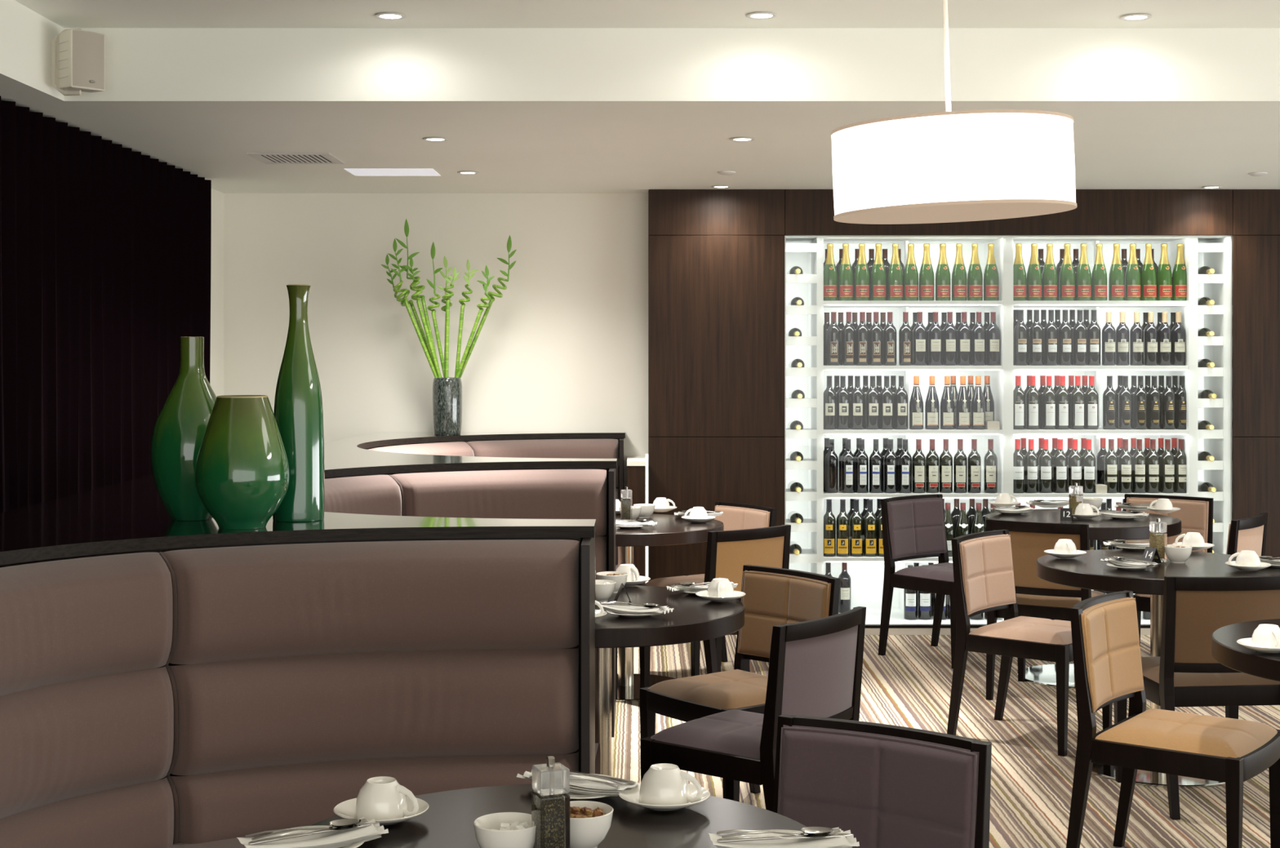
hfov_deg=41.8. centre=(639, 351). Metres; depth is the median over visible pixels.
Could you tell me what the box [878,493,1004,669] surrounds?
dining chair
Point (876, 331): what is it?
wine bottle
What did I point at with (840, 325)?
wine bottle
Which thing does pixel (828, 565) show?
wine bottle
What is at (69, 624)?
cushion
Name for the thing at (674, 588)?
napkin
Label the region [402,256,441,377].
stalk
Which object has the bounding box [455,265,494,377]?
stalk
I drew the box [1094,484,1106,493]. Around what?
carton
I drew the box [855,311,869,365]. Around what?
wine bottle
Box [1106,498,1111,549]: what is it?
wine bottle
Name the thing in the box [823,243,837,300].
champagne bottle
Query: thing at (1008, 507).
table knife
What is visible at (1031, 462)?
wine bottle
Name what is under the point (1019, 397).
wine bottle
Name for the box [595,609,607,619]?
saucer
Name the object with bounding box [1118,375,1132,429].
wine bottle
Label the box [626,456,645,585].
base cabinet
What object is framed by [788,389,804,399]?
wine bottle
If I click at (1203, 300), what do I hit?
wine bottle
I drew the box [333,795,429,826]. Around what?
saucer
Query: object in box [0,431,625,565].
ledge
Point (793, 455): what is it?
wine bottle
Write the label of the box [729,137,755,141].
recessed light
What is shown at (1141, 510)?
plate
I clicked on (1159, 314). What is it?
wine bottle
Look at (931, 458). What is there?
wine bottle
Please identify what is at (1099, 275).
champagne bottle
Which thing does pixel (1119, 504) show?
fork
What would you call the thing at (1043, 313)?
wine bottle
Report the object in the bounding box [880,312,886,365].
wine bottle
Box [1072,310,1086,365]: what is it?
wine bottle
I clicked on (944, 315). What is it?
wine bottle
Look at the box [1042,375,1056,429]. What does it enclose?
wine bottle
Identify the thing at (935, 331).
wine bottle
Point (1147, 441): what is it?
wine bottle
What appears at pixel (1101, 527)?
dining table
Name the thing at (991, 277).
champagne bottle
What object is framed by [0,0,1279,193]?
ceiling
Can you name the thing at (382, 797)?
teacup
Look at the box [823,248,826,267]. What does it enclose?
wine bottle
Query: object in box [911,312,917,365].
wine bottle
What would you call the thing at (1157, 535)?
pepper mill
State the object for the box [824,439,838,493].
wine bottle
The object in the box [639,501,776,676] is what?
dining chair
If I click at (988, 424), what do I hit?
carton
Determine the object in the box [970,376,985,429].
wine bottle
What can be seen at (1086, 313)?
wine bottle
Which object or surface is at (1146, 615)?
wine bottle
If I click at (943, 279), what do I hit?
champagne bottle
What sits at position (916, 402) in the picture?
wine bottle
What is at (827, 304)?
shelf
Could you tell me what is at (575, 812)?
sugar
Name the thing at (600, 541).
cushion
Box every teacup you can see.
[355,776,418,820]
[595,600,604,616]
[615,499,620,511]
[615,564,639,581]
[639,763,702,805]
[653,497,675,508]
[684,506,707,519]
[706,577,734,597]
[995,493,1017,503]
[1053,538,1076,554]
[1074,503,1099,515]
[1149,498,1173,509]
[1174,532,1204,546]
[1227,550,1261,566]
[1250,623,1279,648]
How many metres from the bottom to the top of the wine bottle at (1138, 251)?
0.299 m
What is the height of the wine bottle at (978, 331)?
0.299 m
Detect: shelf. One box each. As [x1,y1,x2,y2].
[823,300,1003,307]
[823,364,1003,370]
[823,426,1003,435]
[823,486,999,498]
[823,553,952,562]
[838,607,1150,625]
[1013,300,1188,307]
[1013,364,1188,370]
[1013,426,1188,435]
[1013,491,1188,498]
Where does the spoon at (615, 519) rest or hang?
on the napkin at (617, 523)
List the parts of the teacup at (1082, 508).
handle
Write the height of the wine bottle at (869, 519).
0.316 m
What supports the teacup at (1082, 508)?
on the saucer at (1073, 515)
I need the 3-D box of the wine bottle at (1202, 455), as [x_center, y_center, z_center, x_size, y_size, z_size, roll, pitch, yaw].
[3.156,0.597,9.405,0.075,0.080,0.303,0,0,0]
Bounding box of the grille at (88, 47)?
[72,30,104,89]
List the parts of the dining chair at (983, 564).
leg, rail, backrest, rail, leg, seat frame, seat, leg, leg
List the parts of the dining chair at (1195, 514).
leg, backrest, rail, leg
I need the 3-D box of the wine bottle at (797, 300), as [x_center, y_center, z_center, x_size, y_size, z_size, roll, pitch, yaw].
[0.880,-0.265,9.405,0.075,0.080,0.303,0,0,0]
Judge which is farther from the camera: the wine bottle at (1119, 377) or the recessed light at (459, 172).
the wine bottle at (1119, 377)
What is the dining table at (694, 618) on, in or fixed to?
on the floor
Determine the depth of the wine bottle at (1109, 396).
9.34 m
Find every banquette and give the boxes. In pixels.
[0,537,580,847]
[324,468,606,774]
[365,438,618,694]
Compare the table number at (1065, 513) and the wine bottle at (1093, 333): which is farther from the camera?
the wine bottle at (1093, 333)
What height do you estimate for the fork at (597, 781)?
0.010 m
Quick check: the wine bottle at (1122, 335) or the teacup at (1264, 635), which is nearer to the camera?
the teacup at (1264, 635)
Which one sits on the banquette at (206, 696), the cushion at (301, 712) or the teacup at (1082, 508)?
the cushion at (301, 712)
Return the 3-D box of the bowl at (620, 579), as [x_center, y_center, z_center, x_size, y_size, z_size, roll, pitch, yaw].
[-0.092,0.759,5.503,0.105,0.061,0.105,0,0,0]
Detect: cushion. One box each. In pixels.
[0,552,173,696]
[0,666,173,818]
[0,777,173,847]
[162,539,579,664]
[168,648,578,775]
[170,751,578,844]
[324,475,401,515]
[368,441,474,456]
[391,469,606,536]
[467,439,618,488]
[595,536,606,579]
[615,488,618,499]
[615,546,617,564]
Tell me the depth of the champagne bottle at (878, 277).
9.34 m
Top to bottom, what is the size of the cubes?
0.045 m
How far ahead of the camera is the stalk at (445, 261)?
9.14 m
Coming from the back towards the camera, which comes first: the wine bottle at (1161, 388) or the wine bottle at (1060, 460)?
the wine bottle at (1161, 388)
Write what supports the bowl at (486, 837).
on the dining table at (450, 817)
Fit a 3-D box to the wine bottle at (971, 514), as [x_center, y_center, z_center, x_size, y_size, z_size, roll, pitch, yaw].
[1.882,0.981,9.503,0.075,0.322,0.075,0,0,6]
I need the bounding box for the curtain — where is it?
[0,95,211,513]
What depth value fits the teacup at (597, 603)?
4.91 m
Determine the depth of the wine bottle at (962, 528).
9.35 m
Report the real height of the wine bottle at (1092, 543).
0.299 m
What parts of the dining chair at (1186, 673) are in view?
leg, leg, rail, seat, seat frame, panel, rail, leg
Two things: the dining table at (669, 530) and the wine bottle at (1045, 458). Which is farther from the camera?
the wine bottle at (1045, 458)
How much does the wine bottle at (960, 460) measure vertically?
0.299 m
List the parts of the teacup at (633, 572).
handle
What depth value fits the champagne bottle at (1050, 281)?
9.34 m
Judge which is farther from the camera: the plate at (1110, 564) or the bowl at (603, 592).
the plate at (1110, 564)
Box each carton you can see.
[985,421,999,429]
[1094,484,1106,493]
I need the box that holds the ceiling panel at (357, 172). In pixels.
[344,168,440,176]
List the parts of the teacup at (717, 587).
handle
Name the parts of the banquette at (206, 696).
seat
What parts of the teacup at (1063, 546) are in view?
handle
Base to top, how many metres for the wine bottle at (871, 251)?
0.299 m
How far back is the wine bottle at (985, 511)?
9.49 m
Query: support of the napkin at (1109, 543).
on the plate at (1125, 548)
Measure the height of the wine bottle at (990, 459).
0.299 m
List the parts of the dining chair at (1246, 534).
leg, seat frame, seat, leg, panel, rail, leg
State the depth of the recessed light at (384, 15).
5.70 m
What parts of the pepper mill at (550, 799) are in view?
knob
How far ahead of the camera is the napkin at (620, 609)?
4.99 m
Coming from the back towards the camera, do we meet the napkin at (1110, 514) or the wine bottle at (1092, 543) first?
the wine bottle at (1092, 543)
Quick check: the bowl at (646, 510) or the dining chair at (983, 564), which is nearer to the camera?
the dining chair at (983, 564)
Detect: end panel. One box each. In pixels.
[581,535,595,773]
[608,468,615,737]
[619,438,623,501]
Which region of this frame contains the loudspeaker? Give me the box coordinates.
[51,28,104,95]
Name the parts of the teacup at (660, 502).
handle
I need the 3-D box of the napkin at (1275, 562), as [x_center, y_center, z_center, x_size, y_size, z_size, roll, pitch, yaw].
[2.351,0.770,6.156,0.229,0.025,0.079,0,0,5]
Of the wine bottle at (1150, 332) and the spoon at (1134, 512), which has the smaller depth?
the spoon at (1134, 512)
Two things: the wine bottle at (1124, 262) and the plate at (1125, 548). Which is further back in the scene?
the wine bottle at (1124, 262)
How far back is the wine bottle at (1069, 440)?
9.46 m
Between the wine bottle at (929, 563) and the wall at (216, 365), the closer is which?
the wall at (216, 365)
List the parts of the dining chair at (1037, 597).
leg, leg, seat frame, rail, panel, rail, seat, leg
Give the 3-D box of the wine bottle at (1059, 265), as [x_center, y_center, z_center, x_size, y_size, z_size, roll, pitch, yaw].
[2.393,-0.432,9.502,0.075,0.299,0.075,0,0,-1]
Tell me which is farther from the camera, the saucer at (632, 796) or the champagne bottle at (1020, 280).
the champagne bottle at (1020, 280)
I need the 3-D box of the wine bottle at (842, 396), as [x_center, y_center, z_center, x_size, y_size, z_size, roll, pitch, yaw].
[1.134,0.285,9.373,0.075,0.299,0.076,0,0,-5]
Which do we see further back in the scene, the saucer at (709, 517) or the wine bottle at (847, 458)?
the wine bottle at (847, 458)
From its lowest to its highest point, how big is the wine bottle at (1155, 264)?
0.299 m
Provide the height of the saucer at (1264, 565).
0.021 m
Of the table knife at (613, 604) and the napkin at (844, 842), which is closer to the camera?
the napkin at (844, 842)
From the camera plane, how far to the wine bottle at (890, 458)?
9.34 m
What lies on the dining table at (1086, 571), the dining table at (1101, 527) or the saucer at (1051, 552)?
the saucer at (1051, 552)
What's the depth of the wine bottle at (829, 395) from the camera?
9.34 m
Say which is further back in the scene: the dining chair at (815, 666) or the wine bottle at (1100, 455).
the wine bottle at (1100, 455)
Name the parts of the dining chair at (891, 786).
leg, rail, leg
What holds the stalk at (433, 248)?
in the stone vase at (446, 392)
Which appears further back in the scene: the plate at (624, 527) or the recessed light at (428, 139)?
the plate at (624, 527)
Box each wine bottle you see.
[786,266,803,274]
[786,328,801,336]
[786,420,803,430]
[786,450,803,461]
[786,480,803,492]
[786,511,803,524]
[787,297,804,305]
[788,358,804,367]
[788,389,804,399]
[789,541,801,555]
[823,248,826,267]
[823,312,830,365]
[823,375,835,429]
[823,438,829,491]
[823,499,835,556]
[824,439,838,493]
[824,562,832,577]
[826,311,839,365]
[833,375,839,394]
[835,248,842,300]
[835,375,849,429]
[835,499,849,556]
[837,312,844,365]
[838,438,848,491]
[838,562,851,613]
[841,311,855,365]
[841,439,854,493]
[846,375,853,428]
[847,498,855,519]
[849,499,862,556]
[850,375,864,429]
[851,248,858,300]
[852,312,857,365]
[853,438,862,491]
[854,439,868,493]
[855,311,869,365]
[860,498,868,553]
[861,375,869,428]
[863,499,876,556]
[866,248,874,300]
[866,312,872,365]
[866,375,879,429]
[869,311,882,365]
[869,439,882,493]
[874,498,880,519]
[875,375,882,428]
[876,507,884,556]
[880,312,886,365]
[880,375,893,429]
[880,438,888,491]
[882,248,889,300]
[883,311,896,365]
[884,439,897,493]
[889,375,897,428]
[894,375,907,429]
[894,438,902,491]
[897,248,904,278]
[898,311,912,365]
[898,439,911,493]
[903,564,917,619]
[909,376,923,429]
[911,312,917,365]
[911,439,925,493]
[912,311,926,365]
[913,562,919,566]
[917,564,931,619]
[924,376,939,429]
[925,312,933,365]
[925,439,938,493]
[928,311,942,365]
[928,562,933,616]
[933,593,946,619]
[938,439,952,493]
[939,376,954,429]
[940,312,946,365]
[942,311,956,365]
[944,502,955,556]
[947,595,950,619]
[950,375,958,428]
[951,498,959,537]
[953,439,967,493]
[954,312,961,365]
[955,376,970,429]
[955,502,969,537]
[957,311,971,365]
[966,375,974,428]
[966,498,976,533]
[967,439,981,493]
[968,312,975,365]
[969,613,982,619]
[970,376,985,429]
[971,502,986,533]
[972,311,985,365]
[981,498,990,528]
[982,312,990,365]
[982,375,994,421]
[983,439,997,493]
[986,311,999,365]
[990,503,995,513]
[1013,310,1017,365]
[1013,310,1027,365]
[1013,375,1025,429]
[1013,439,1024,493]
[1020,438,1027,457]
[1023,375,1031,428]
[1024,439,1038,493]
[1025,309,1032,365]
[1026,375,1039,429]
[1029,310,1043,365]
[1035,438,1044,491]
[1037,375,1045,428]
[1038,248,1044,274]
[1039,439,1052,493]
[1040,310,1047,365]
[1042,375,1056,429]
[1044,310,1057,365]
[1049,438,1057,491]
[1053,375,1059,394]
[1053,439,1066,493]
[1054,310,1061,365]
[1055,248,1064,300]
[1055,375,1069,429]
[1057,310,1071,365]
[1064,438,1072,491]
[1066,375,1074,428]
[1067,439,1081,493]
[1068,310,1075,365]
[1071,248,1079,300]
[1071,376,1084,429]
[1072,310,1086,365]
[1079,438,1086,457]
[1081,375,1088,394]
[1081,439,1095,493]
[1083,310,1089,365]
[1084,375,1098,429]
[1086,310,1100,365]
[1089,540,1096,550]
[1096,438,1107,484]
[1096,502,1110,550]
[1102,311,1115,365]
[1102,375,1116,429]
[1104,439,1118,493]
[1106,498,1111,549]
[1111,502,1122,549]
[1115,311,1129,365]
[1115,375,1123,428]
[1115,438,1122,457]
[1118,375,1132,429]
[1118,439,1132,493]
[1120,248,1128,278]
[1128,438,1136,457]
[1129,311,1143,365]
[1129,375,1137,428]
[1132,439,1146,493]
[1133,375,1147,429]
[1136,248,1142,275]
[1142,312,1147,365]
[1142,438,1150,457]
[1142,611,1150,619]
[1143,311,1157,365]
[1144,375,1151,394]
[1146,439,1159,493]
[1147,375,1161,429]
[1151,248,1157,273]
[1155,312,1162,365]
[1156,438,1164,491]
[1157,311,1171,365]
[1157,375,1164,395]
[1160,439,1174,493]
[1161,376,1175,429]
[1168,312,1175,365]
[1170,438,1177,457]
[1171,311,1185,365]
[1172,375,1178,393]
[1174,439,1186,493]
[1175,375,1186,429]
[1197,266,1214,274]
[1197,297,1214,305]
[1197,328,1214,336]
[1197,358,1214,367]
[1197,389,1217,399]
[1197,420,1213,430]
[1197,450,1214,461]
[1197,480,1216,492]
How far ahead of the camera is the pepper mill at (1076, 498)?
7.96 m
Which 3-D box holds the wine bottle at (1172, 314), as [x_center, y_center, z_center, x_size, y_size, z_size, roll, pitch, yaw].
[3.015,-0.072,9.482,0.075,0.299,0.075,0,0,-5]
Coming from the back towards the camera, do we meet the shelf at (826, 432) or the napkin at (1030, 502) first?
the shelf at (826, 432)
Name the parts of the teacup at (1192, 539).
handle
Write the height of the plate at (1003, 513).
0.015 m
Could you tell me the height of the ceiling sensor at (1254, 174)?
0.014 m
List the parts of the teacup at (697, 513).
handle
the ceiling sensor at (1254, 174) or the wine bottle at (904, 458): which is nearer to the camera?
the ceiling sensor at (1254, 174)
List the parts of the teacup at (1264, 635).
handle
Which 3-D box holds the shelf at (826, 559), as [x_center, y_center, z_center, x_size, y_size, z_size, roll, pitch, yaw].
[1.515,1.157,9.550,0.996,0.027,0.500,0,0,0]
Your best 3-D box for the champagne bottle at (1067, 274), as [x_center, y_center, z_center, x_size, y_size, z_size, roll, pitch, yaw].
[2.388,-0.443,9.372,0.086,0.322,0.087,0,0,1]
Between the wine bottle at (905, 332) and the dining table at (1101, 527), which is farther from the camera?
the wine bottle at (905, 332)
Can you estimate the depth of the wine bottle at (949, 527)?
9.34 m
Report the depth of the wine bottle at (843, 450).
9.46 m
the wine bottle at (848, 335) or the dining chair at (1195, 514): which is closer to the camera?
the dining chair at (1195, 514)
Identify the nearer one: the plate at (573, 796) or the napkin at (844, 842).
the napkin at (844, 842)
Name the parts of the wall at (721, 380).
wood panel, wood panel, wood panel, panel, skirting, skirting trim, wood panel, wood panel, wood panel, wood panel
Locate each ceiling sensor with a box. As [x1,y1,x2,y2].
[717,171,735,175]
[1248,172,1267,176]
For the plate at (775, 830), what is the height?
0.015 m
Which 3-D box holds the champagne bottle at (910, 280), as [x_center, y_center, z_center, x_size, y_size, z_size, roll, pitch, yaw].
[1.514,-0.443,9.370,0.086,0.322,0.087,0,0,0]
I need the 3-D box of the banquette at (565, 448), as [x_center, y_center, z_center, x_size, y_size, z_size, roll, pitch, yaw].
[-0.740,1.016,8.165,1.286,1.069,2.269,0,0,0]
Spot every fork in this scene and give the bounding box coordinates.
[244,817,368,837]
[531,769,619,788]
[608,601,665,608]
[677,583,733,587]
[716,827,840,835]
[1108,556,1146,564]
[1111,541,1149,543]
[1119,503,1154,506]
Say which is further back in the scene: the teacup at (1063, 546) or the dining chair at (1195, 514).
the dining chair at (1195, 514)
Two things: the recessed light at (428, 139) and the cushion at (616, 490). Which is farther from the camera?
the cushion at (616, 490)
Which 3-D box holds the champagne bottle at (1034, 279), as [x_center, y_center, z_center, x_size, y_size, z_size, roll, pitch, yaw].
[2.202,-0.443,9.369,0.086,0.322,0.087,0,0,-1]
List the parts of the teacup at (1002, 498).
handle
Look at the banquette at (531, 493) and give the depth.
6.67 m
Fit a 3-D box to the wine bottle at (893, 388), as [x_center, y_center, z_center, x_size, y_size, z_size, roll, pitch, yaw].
[1.428,0.285,9.456,0.075,0.299,0.075,0,0,-5]
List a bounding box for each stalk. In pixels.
[381,253,436,372]
[387,238,437,377]
[395,218,439,369]
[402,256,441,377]
[426,242,444,377]
[436,255,452,362]
[442,266,459,377]
[454,258,479,377]
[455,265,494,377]
[458,235,516,377]
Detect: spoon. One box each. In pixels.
[251,818,360,840]
[569,773,624,785]
[606,602,658,607]
[615,519,647,521]
[680,582,710,586]
[721,826,833,838]
[994,505,1025,508]
[1034,499,1066,502]
[1113,539,1149,542]
[1113,556,1151,564]
[1120,511,1140,513]
[1121,502,1155,505]
[1258,555,1279,559]
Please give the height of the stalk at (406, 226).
1.135 m
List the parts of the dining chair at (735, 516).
seat, leg, leg, backrest, rail, leg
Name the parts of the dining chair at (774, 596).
leg, seat frame, seat, leg, leg, rail, backrest, rail, leg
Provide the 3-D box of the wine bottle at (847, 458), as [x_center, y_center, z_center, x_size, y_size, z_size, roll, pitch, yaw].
[1.164,0.639,9.373,0.075,0.299,0.076,0,0,-4]
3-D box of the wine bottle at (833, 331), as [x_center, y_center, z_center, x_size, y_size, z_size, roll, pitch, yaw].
[1.082,-0.072,9.371,0.075,0.299,0.076,0,0,2]
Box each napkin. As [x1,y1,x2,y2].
[236,817,388,847]
[516,770,640,795]
[601,601,674,615]
[615,520,657,526]
[666,582,737,592]
[674,511,723,516]
[708,827,859,847]
[988,506,1035,512]
[1025,500,1069,506]
[1099,512,1149,517]
[1100,558,1156,568]
[1102,540,1149,547]
[1114,504,1154,509]
[1260,559,1279,564]
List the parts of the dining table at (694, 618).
post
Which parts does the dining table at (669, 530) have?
post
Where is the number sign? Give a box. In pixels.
[1141,546,1160,563]
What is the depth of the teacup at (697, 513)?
7.72 m
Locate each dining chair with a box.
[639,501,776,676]
[639,524,791,688]
[640,564,839,798]
[640,606,866,812]
[773,714,991,847]
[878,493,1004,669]
[946,529,1112,756]
[986,519,1105,700]
[1066,590,1279,847]
[1093,493,1213,592]
[1113,575,1279,820]
[1133,512,1267,645]
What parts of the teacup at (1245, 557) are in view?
handle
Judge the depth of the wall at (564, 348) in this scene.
9.39 m
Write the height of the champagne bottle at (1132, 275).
0.322 m
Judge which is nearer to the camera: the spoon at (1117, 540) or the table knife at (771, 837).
the table knife at (771, 837)
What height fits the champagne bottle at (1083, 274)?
0.322 m
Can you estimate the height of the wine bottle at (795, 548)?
0.080 m
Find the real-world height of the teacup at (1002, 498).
0.062 m
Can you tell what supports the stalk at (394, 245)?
in the stone vase at (446, 392)
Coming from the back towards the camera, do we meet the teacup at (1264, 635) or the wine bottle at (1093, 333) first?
the wine bottle at (1093, 333)
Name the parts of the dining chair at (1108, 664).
leg, rail, backrest, rail, leg, seat frame, seat, leg, leg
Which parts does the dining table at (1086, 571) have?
post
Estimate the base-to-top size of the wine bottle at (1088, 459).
0.299 m
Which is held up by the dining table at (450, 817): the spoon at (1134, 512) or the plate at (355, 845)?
the plate at (355, 845)
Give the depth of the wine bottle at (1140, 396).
9.34 m
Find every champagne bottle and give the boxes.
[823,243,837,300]
[838,243,853,300]
[853,243,869,300]
[871,243,886,300]
[887,243,902,300]
[902,243,918,300]
[919,243,934,300]
[934,243,951,300]
[951,243,967,300]
[967,243,982,300]
[982,243,999,300]
[1013,243,1026,300]
[1026,243,1042,300]
[1041,243,1057,300]
[1059,243,1075,300]
[1075,243,1091,300]
[1091,243,1106,300]
[1108,243,1124,300]
[1124,243,1141,300]
[1140,243,1156,300]
[1156,243,1172,300]
[1172,243,1186,300]
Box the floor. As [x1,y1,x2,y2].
[611,635,1279,847]
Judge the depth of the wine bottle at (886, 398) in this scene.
9.34 m
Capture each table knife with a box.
[248,822,378,844]
[569,770,635,784]
[600,603,662,608]
[615,520,653,522]
[716,833,852,842]
[995,506,1026,509]
[1099,511,1145,513]
[1111,556,1157,564]
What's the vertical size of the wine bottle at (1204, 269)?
0.080 m
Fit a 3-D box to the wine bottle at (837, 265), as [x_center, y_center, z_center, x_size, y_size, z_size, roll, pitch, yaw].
[1.143,-0.432,9.496,0.075,0.299,0.075,0,0,3]
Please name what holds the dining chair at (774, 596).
on the floor
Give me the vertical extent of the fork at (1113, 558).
0.010 m
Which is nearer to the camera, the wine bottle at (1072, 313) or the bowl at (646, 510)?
the bowl at (646, 510)
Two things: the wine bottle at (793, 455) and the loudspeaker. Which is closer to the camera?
the loudspeaker
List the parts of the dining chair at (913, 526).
leg, rail, backrest, rail, seat frame, seat, leg, leg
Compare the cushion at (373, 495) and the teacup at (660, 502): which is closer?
the cushion at (373, 495)
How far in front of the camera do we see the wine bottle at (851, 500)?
9.48 m
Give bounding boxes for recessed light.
[374,12,406,19]
[422,137,448,141]
[457,171,478,174]
[711,185,731,187]
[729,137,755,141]
[746,12,777,19]
[1120,13,1152,21]
[1201,186,1222,188]
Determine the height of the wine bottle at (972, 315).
0.299 m
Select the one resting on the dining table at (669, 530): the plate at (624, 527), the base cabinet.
the plate at (624, 527)
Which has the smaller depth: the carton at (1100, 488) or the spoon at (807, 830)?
the spoon at (807, 830)
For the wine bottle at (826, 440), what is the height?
0.299 m
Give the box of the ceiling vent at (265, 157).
[245,152,344,164]
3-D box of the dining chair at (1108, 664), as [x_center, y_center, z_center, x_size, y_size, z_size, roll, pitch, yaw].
[1.579,1.150,4.945,0.528,0.800,0.455,0,0,36]
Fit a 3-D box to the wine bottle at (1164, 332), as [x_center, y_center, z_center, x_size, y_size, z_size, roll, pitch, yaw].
[2.932,-0.072,9.369,0.075,0.299,0.076,0,0,6]
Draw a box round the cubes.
[491,822,528,831]
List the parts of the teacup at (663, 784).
handle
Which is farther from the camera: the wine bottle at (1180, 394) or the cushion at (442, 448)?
the wine bottle at (1180, 394)
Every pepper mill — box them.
[531,755,569,847]
[595,570,595,600]
[620,486,632,522]
[1069,483,1083,518]
[1149,517,1167,562]
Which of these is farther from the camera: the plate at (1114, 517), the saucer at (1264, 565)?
the plate at (1114, 517)
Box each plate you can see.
[268,826,365,847]
[533,773,615,800]
[605,606,653,617]
[615,525,644,528]
[683,585,702,595]
[739,829,802,836]
[994,511,1029,514]
[1035,504,1067,507]
[1103,515,1139,519]
[1106,562,1155,570]
[1114,546,1145,551]
[1121,507,1151,511]
[1269,564,1279,568]
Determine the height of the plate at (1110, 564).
0.015 m
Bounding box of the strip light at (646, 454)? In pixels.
[644,453,648,583]
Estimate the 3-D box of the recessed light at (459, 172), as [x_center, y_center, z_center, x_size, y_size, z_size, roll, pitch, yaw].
[-0.850,-0.884,8.287,0.108,0.006,0.108,0,0,0]
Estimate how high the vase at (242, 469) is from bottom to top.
0.336 m
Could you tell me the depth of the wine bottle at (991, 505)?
9.36 m
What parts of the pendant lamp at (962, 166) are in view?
stem, lamp shade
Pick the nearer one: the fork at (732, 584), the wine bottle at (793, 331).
the fork at (732, 584)
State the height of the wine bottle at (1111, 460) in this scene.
0.299 m
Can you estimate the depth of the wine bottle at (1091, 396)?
9.35 m
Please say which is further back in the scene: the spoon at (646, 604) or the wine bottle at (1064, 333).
the wine bottle at (1064, 333)
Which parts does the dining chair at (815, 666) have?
leg, seat frame, seat, leg, leg, panel, rail, rail, leg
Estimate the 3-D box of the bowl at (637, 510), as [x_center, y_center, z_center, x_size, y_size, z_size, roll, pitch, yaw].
[-0.046,0.759,7.849,0.105,0.061,0.105,0,0,0]
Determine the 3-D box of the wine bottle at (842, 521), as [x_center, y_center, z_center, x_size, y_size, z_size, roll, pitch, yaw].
[1.133,0.984,9.367,0.075,0.316,0.076,0,0,6]
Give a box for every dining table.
[311,784,806,847]
[595,585,744,776]
[615,514,724,702]
[985,509,1181,689]
[1036,549,1279,788]
[1211,618,1279,681]
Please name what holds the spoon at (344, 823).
on the napkin at (336, 839)
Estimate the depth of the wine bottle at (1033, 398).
9.34 m
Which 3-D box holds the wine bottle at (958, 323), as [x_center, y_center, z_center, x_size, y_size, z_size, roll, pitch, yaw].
[1.801,-0.072,9.482,0.075,0.299,0.075,0,0,4]
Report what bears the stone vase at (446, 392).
on the ledge
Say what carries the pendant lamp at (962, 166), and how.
hanging from the ceiling
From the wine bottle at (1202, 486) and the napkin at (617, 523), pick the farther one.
the wine bottle at (1202, 486)
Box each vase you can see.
[150,337,216,520]
[195,395,288,529]
[272,284,324,522]
[432,377,462,435]
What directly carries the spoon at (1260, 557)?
on the napkin at (1275, 562)
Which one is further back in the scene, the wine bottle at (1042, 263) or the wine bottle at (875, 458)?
the wine bottle at (1042, 263)
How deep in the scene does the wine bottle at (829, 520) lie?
9.34 m
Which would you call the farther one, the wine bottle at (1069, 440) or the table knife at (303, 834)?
the wine bottle at (1069, 440)
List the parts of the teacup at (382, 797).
handle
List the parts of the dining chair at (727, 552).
leg, leg, leg, panel, rail, leg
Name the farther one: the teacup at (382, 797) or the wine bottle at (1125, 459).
the wine bottle at (1125, 459)
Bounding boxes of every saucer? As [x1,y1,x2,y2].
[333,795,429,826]
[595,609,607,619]
[618,783,710,811]
[624,575,650,586]
[653,506,677,511]
[681,515,715,522]
[695,591,745,601]
[987,501,1020,506]
[1044,549,1086,558]
[1071,512,1101,518]
[1146,506,1180,513]
[1172,542,1214,551]
[1224,560,1271,570]
[1236,637,1279,653]
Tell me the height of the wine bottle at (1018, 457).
0.299 m
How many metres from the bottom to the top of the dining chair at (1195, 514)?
0.800 m
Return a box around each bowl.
[473,812,536,847]
[569,800,613,847]
[595,571,627,593]
[595,579,616,602]
[618,506,641,520]
[633,503,655,518]
[1083,497,1102,511]
[1164,544,1192,563]
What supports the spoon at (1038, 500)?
on the napkin at (1030, 502)
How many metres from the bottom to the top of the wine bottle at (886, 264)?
0.299 m
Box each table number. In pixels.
[613,582,631,603]
[1060,507,1072,520]
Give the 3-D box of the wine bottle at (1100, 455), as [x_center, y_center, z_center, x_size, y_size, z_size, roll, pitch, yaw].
[2.618,0.639,9.483,0.075,0.299,0.075,0,0,-5]
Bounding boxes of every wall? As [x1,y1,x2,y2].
[209,188,223,396]
[223,193,648,500]
[648,189,1279,635]
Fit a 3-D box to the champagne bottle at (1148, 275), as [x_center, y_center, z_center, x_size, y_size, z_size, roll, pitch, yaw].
[2.841,-0.443,9.368,0.086,0.322,0.087,0,0,-1]
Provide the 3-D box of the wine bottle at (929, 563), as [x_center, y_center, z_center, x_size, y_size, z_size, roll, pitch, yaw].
[1.649,1.344,9.503,0.075,0.299,0.075,0,0,3]
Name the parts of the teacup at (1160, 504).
handle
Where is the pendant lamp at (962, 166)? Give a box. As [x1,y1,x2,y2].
[830,0,1076,224]
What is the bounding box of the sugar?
[569,806,606,817]
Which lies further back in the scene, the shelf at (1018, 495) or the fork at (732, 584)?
the shelf at (1018, 495)
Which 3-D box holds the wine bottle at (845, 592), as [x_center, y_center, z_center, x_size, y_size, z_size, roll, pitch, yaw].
[1.171,1.344,9.600,0.075,0.299,0.076,0,0,-3]
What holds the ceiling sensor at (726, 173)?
attached to the ceiling

